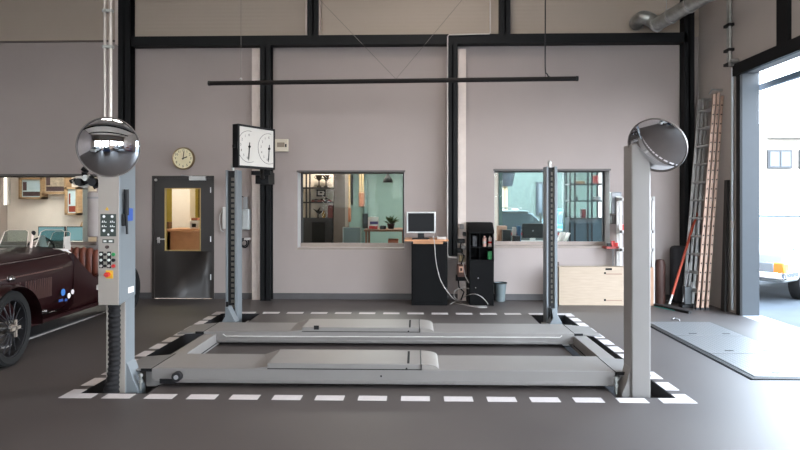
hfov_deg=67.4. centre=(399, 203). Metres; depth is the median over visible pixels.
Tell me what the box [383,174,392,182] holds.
pendant lamp
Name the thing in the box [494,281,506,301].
waste bin
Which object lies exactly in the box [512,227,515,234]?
folder
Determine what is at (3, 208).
wall
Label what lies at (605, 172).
window
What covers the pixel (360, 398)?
floor marking
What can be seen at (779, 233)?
parked car
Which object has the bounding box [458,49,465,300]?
trim
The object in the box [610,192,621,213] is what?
dispenser
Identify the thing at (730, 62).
conduit
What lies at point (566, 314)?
floor marking
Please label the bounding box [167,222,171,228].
carton
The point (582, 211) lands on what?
box
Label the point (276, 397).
floor marking
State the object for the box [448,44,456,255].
steel column
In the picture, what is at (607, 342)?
floor marking
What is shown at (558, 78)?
hanging rail
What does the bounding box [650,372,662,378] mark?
floor marking
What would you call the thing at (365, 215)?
book
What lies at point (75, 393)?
floor marking
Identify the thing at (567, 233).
magazine
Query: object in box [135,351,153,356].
floor marking
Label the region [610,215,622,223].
wall box
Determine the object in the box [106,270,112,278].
switch plate
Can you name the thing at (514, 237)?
device
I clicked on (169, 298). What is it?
floor
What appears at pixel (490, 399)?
floor marking
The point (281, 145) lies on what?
controller
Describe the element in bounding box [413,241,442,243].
keyboard tray
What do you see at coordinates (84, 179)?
clamp
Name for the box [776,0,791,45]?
steel column
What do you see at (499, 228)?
storage box
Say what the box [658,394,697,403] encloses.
floor marking
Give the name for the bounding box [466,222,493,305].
cabinet
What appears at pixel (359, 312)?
floor marking
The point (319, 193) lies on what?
framed certificate
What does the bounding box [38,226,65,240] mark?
computer monitor
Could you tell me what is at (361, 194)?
board
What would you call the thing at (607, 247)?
tray
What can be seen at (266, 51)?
steel column
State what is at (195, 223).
coffee machine
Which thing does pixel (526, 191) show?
building
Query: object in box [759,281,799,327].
ground
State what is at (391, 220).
potted plant
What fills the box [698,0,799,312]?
wall
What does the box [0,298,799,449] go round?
floor
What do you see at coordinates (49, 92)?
wall
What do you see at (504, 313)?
floor marking
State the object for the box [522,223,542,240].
computer monitor
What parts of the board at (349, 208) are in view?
rail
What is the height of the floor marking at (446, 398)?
0.002 m
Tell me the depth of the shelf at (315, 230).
12.96 m
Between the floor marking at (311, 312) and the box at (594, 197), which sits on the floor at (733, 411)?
the floor marking at (311, 312)
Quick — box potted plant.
[385,215,398,228]
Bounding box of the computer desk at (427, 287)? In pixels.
[405,237,447,305]
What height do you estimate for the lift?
2.334 m
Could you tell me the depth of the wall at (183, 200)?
12.53 m
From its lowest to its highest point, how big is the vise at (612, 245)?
0.994 m
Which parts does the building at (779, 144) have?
pane, cornice, pane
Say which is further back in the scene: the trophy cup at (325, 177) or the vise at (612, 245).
the trophy cup at (325, 177)
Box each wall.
[0,0,698,40]
[0,37,697,294]
[0,177,6,240]
[7,177,82,240]
[83,177,96,241]
[167,189,197,221]
[172,189,194,227]
[303,174,332,217]
[349,174,402,242]
[494,173,601,239]
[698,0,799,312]
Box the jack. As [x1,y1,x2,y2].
[678,262,692,307]
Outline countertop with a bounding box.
[405,237,447,240]
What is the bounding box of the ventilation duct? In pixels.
[629,0,713,31]
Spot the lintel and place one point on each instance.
(792, 46)
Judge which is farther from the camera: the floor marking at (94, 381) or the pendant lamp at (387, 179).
the pendant lamp at (387, 179)
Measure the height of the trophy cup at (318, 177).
0.270 m
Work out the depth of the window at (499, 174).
12.92 m
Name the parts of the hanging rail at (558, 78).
rail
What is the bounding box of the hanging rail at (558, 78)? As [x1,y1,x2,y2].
[207,0,578,85]
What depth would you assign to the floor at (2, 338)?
6.92 m
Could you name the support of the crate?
on the floor at (733, 411)
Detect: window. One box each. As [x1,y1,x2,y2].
[0,174,97,247]
[297,170,404,249]
[493,169,610,247]
[498,173,564,231]
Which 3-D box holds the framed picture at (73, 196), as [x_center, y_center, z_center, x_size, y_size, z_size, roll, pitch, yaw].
[-7.087,-0.054,13.055,0.284,0.603,0.250,0,0,2]
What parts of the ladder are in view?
ladder rail, ladder rail, ladder rail, ladder rail, ladder rail, ladder rail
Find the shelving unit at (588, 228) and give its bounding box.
[565,173,601,240]
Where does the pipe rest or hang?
on the floor at (169, 298)
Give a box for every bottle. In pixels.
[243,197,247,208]
[483,236,485,246]
[488,236,491,246]
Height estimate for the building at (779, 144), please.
5.030 m
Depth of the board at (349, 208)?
13.22 m
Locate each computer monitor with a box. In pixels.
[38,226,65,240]
[67,226,82,240]
[343,227,360,242]
[406,212,435,238]
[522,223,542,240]
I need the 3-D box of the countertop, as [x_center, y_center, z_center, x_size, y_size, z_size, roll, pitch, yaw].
[0.420,0.577,9.647,0.685,0.028,0.590,0,0,2]
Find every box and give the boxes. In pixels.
[388,239,397,242]
[497,226,506,240]
[580,209,585,217]
[593,175,597,182]
[593,196,600,199]
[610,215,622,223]
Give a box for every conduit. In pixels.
[102,0,113,116]
[447,0,490,258]
[723,0,738,309]
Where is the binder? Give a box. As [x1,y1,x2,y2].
[368,217,378,228]
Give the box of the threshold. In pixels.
[744,316,799,335]
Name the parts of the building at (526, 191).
pane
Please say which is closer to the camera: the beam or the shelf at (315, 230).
the beam
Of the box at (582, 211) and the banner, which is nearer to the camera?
the box at (582, 211)
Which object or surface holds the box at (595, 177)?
on the shelving unit at (588, 228)
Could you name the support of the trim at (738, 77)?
attached to the wall at (754, 28)
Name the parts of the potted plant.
pot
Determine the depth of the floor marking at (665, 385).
5.25 m
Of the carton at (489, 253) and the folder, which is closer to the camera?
the carton at (489, 253)
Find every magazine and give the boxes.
[557,232,562,240]
[564,232,569,240]
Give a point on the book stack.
(330, 207)
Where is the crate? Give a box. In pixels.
[557,266,653,305]
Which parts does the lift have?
cabinet door, plate, post, roller arm, post, turn plate, turn plate, rail, rail, post, post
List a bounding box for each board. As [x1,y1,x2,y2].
[348,174,350,221]
[359,174,364,206]
[456,224,466,299]
[721,180,729,311]
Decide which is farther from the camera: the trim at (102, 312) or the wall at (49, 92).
the wall at (49, 92)
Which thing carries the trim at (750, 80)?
attached to the wall at (754, 28)
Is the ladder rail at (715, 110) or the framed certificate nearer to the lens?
the ladder rail at (715, 110)
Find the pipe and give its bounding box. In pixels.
[363,174,366,242]
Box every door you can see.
[54,253,97,310]
[152,175,213,298]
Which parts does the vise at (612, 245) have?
leg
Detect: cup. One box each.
[314,175,321,186]
[322,175,330,186]
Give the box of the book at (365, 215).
[363,213,367,227]
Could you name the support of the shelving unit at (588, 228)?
on the floor at (169, 298)
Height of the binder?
0.230 m
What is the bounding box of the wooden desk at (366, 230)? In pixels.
[364,228,402,242]
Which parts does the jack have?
lever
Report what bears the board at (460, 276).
attached to the wall at (49, 92)
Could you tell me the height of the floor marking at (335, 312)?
0.002 m
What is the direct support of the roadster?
on the floor at (733, 411)
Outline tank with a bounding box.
[87,191,97,236]
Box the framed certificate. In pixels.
[316,189,325,196]
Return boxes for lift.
[96,144,650,397]
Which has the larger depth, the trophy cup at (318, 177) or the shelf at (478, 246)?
the trophy cup at (318, 177)
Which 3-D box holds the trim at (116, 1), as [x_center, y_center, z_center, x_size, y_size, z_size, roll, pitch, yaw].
[-4.661,-3.531,10.075,0.202,1.739,0.100,0,0,2]
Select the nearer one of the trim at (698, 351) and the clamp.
the clamp
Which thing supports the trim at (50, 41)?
attached to the wall at (49, 92)
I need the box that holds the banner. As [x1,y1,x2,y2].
[350,175,352,204]
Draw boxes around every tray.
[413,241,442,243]
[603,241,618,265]
[603,246,618,248]
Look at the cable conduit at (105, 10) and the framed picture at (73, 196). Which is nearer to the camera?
the cable conduit at (105, 10)
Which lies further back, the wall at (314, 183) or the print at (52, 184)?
the wall at (314, 183)
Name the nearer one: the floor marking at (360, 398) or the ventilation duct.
the floor marking at (360, 398)
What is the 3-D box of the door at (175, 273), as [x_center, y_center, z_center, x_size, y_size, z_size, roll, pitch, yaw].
[-3.648,0.558,10.118,1.051,2.084,0.161,0,0,2]
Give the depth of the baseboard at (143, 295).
10.00 m
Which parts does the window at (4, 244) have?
sill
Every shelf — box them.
[303,174,332,242]
[471,245,491,247]
[616,196,654,303]
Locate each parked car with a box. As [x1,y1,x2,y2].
[502,207,562,239]
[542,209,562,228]
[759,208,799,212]
[759,213,799,298]
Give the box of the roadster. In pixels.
[0,229,139,366]
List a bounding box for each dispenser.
[242,196,250,229]
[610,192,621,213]
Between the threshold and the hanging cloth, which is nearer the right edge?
the threshold
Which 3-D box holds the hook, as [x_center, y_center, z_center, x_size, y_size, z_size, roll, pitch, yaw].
[-2.581,0.659,10.011,0.192,0.174,0.063,0,0,2]
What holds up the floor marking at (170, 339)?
on the floor at (733, 411)
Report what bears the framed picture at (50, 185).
attached to the wall at (23, 215)
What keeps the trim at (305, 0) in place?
attached to the wall at (49, 92)
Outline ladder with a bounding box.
[683,89,723,309]
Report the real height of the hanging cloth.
1.050 m
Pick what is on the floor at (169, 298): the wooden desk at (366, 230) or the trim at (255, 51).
the wooden desk at (366, 230)
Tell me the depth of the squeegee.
9.28 m
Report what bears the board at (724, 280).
on the floor at (733, 411)
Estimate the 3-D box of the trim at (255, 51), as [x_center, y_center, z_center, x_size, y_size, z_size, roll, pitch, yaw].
[-2.390,-0.488,10.016,0.134,4.176,0.100,0,0,2]
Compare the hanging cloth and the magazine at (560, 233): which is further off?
the hanging cloth
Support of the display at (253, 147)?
attached to the steel column at (266, 51)
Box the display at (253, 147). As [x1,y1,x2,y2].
[232,124,274,184]
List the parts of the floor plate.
plate, plate, plate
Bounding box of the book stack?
[328,205,332,217]
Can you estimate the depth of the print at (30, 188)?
13.04 m
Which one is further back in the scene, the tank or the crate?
the tank
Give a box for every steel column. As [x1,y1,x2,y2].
[118,0,134,129]
[260,45,272,300]
[307,0,318,34]
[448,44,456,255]
[498,0,509,33]
[680,0,693,281]
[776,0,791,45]
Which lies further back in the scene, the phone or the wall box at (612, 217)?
the phone
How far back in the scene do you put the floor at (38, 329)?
7.97 m
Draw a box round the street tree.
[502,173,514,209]
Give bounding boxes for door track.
[759,70,799,90]
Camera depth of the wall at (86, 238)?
10.50 m
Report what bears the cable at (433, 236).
on the floor at (733, 411)
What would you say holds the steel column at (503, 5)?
on the beam
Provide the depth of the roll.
9.55 m
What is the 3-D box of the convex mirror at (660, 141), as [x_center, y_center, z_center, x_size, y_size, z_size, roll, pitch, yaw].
[2.119,-0.478,4.946,0.256,0.433,0.480,0,0,-36]
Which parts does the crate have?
panel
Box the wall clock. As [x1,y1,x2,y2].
[172,147,194,169]
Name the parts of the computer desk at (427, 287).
cabinet door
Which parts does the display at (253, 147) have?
frame, dial plate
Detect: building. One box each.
[508,173,562,219]
[759,124,799,207]
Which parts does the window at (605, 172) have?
sill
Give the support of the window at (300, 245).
in the wall at (49, 92)
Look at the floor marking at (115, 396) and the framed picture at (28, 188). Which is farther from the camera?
the framed picture at (28, 188)
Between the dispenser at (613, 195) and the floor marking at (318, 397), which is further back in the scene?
the dispenser at (613, 195)
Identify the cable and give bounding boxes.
[433,236,485,307]
[450,294,487,306]
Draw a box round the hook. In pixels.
[242,238,251,247]
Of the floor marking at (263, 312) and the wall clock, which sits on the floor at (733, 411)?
the floor marking at (263, 312)
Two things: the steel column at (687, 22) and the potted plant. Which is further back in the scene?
the potted plant
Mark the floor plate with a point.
(754, 358)
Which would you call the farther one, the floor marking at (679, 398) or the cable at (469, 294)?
the cable at (469, 294)
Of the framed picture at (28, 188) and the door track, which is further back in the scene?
the framed picture at (28, 188)
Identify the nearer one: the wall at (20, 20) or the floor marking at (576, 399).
the floor marking at (576, 399)
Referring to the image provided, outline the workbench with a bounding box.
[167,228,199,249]
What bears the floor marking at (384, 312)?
on the floor at (733, 411)
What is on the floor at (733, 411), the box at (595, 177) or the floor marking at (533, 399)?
the floor marking at (533, 399)
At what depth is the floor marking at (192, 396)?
4.97 m
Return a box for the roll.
[655,259,664,303]
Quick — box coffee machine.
[190,218,199,228]
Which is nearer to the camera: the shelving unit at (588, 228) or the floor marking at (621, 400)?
the floor marking at (621, 400)
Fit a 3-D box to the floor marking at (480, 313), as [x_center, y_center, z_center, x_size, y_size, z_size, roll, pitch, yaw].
[1.281,1.599,8.700,0.235,0.002,0.118,0,0,2]
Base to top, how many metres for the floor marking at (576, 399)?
0.002 m
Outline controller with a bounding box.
[275,139,288,151]
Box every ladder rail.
[698,104,714,300]
[702,104,718,300]
[707,104,722,300]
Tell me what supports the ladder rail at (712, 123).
attached to the ladder
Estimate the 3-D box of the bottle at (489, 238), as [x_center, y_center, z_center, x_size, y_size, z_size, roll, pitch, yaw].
[1.424,0.598,9.496,0.061,0.167,0.061,0,0,2]
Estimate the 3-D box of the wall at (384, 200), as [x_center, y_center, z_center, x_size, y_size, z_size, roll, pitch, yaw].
[-0.731,0.200,14.374,3.714,2.800,0.100,0,0,2]
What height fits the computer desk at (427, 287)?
1.037 m
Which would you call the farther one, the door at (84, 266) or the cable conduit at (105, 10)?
the door at (84, 266)
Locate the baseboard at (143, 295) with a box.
[139,292,696,300]
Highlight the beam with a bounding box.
[131,32,687,48]
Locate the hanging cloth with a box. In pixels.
[198,189,199,217]
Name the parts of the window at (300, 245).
sill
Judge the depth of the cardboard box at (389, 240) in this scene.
11.51 m
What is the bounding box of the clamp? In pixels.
[69,166,97,189]
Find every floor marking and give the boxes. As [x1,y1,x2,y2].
[59,389,97,397]
[81,378,105,385]
[102,394,134,398]
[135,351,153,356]
[143,394,176,398]
[149,344,166,348]
[162,337,178,341]
[186,394,218,398]
[229,395,260,399]
[263,312,279,313]
[271,395,302,399]
[286,312,303,313]
[311,312,327,313]
[315,395,344,399]
[335,312,351,313]
[358,396,386,400]
[359,312,375,313]
[383,312,398,313]
[401,396,429,400]
[444,396,473,401]
[480,313,496,314]
[486,397,516,401]
[504,313,521,314]
[529,397,560,401]
[557,313,573,315]
[572,397,604,402]
[599,340,614,344]
[607,346,623,351]
[616,398,648,402]
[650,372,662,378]
[655,382,677,389]
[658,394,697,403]
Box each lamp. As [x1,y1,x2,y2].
[4,177,10,204]
[6,276,15,281]
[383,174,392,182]
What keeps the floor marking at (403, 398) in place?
on the floor at (733, 411)
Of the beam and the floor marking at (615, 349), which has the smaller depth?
the floor marking at (615, 349)
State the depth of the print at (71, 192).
12.98 m
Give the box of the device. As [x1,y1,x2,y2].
[512,235,519,240]
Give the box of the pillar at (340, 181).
[333,174,348,242]
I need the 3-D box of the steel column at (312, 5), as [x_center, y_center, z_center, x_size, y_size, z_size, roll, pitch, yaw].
[-1.425,-3.581,9.931,0.181,1.639,0.180,0,0,2]
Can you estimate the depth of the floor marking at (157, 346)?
6.70 m
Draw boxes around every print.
[22,180,39,196]
[45,177,63,191]
[68,189,74,212]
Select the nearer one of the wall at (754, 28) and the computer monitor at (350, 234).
the wall at (754, 28)
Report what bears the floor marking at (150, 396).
on the floor at (733, 411)
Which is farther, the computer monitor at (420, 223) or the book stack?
the book stack
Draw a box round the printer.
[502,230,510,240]
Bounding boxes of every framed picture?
[18,177,47,198]
[42,177,71,193]
[64,187,82,214]
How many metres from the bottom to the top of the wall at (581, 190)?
2.800 m
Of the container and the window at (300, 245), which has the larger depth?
the container
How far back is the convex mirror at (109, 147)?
4.96 m
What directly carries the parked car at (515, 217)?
on the ground
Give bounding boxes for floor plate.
[650,322,799,378]
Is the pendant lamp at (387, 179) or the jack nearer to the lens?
the jack
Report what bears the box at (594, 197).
on the shelving unit at (588, 228)
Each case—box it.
[472,236,476,246]
[670,246,687,302]
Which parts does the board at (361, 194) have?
rail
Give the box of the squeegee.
[654,213,697,313]
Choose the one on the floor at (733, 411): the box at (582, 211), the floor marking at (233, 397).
the floor marking at (233, 397)
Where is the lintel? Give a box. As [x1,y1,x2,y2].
[732,35,799,76]
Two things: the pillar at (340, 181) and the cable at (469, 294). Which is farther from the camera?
the pillar at (340, 181)
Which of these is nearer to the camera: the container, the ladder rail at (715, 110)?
the ladder rail at (715, 110)
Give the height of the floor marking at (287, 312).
0.002 m
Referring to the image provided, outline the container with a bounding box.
[516,226,520,240]
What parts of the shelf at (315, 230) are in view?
cupboard door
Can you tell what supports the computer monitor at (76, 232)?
on the office desk
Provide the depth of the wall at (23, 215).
13.22 m
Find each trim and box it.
[0,40,114,42]
[1,312,104,348]
[115,0,117,45]
[252,48,259,299]
[305,0,320,34]
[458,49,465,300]
[650,326,799,379]
[736,74,741,315]
[742,72,758,315]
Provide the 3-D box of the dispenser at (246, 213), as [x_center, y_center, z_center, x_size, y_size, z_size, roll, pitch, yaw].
[-2.577,0.152,9.986,0.171,0.571,0.150,0,0,2]
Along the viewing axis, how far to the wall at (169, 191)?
13.54 m
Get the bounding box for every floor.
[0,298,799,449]
[0,334,12,348]
[29,312,101,337]
[169,298,211,298]
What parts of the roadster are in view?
louvre panel, sill, seat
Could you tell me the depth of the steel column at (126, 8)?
9.92 m
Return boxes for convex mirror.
[75,117,140,177]
[628,118,687,171]
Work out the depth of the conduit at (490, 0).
9.74 m
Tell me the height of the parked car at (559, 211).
1.450 m
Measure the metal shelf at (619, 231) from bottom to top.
1.712 m
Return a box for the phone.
[219,207,225,231]
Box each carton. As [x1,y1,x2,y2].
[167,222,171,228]
[487,251,491,258]
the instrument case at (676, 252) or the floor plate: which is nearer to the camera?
the floor plate

